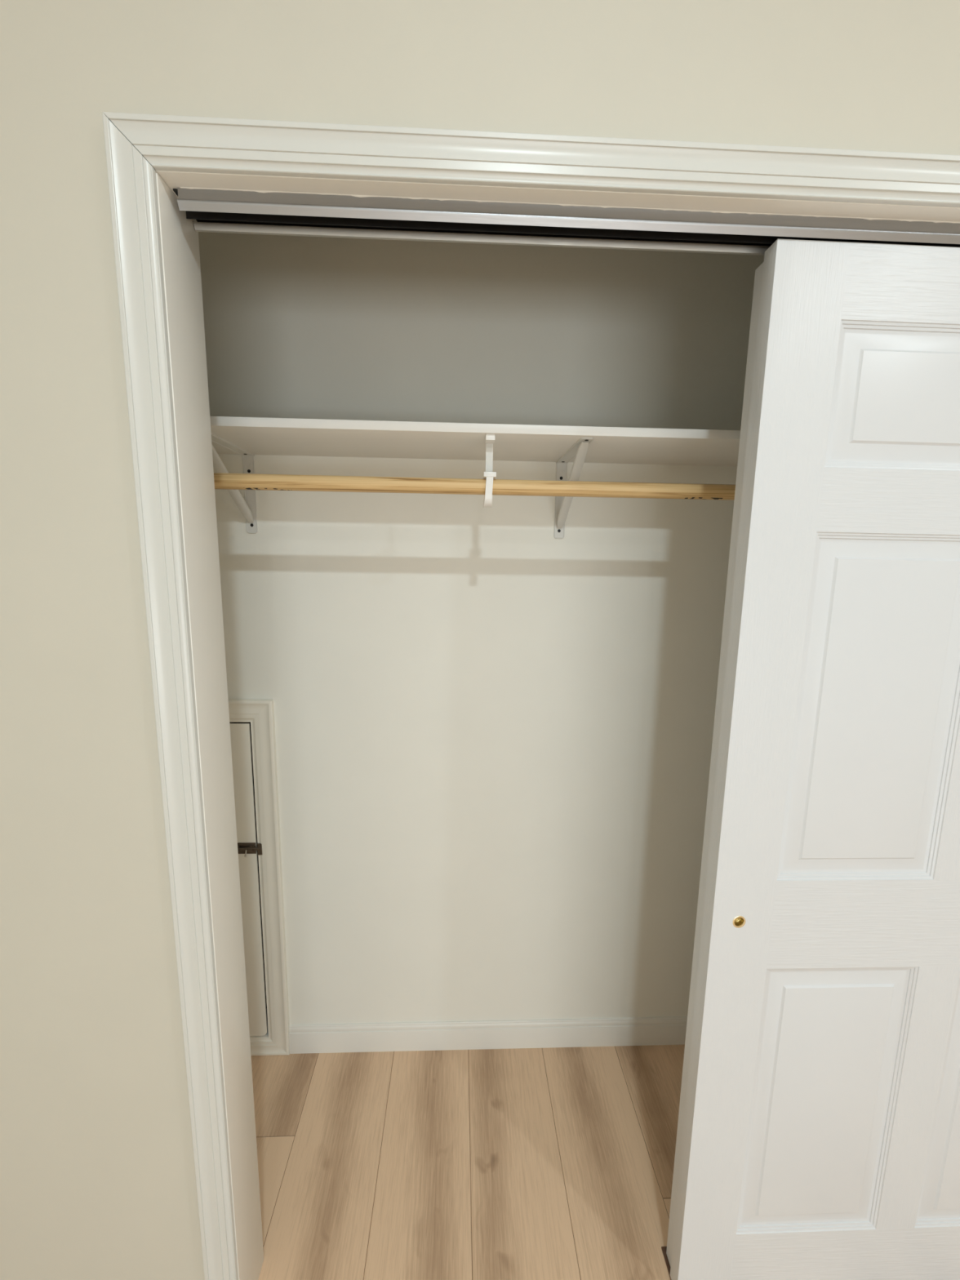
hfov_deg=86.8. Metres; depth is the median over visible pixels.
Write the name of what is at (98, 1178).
wall
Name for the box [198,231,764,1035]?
wall
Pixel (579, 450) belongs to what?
shelf bracket
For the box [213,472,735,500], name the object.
closet rod
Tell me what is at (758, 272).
door
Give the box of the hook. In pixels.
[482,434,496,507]
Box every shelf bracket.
[211,433,257,533]
[553,437,593,538]
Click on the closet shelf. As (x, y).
(254, 435)
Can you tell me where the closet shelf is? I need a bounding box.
[209,416,740,466]
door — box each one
[666,262,764,1266]
[670,239,959,1279]
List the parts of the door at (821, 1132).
finger pull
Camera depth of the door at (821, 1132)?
0.94 m
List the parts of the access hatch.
plate, hatch panel, bolt rod, frame rail, frame rail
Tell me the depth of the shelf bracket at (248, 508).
1.32 m
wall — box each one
[0,0,959,1279]
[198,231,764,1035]
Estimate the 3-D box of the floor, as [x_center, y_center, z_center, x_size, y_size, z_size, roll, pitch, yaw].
[1.260,1.776,-0.913,5.740,0.050,5.546,1,9,-2]
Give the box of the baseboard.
[288,1016,687,1053]
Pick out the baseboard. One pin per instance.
(666, 1030)
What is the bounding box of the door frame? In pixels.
[102,111,959,1279]
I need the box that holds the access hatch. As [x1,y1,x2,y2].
[227,698,289,1055]
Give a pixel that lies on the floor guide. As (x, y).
(664, 1248)
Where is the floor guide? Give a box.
[661,1246,671,1279]
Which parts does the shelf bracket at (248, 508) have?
shelf leg, wall leg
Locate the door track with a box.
[173,187,959,255]
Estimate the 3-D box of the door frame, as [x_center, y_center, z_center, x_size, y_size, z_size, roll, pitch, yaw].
[0.455,0.355,0.949,1.958,2.146,0.132,1,9,-2]
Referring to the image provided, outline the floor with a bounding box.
[250,1044,684,1279]
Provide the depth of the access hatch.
1.52 m
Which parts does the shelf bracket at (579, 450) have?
wall leg, shelf leg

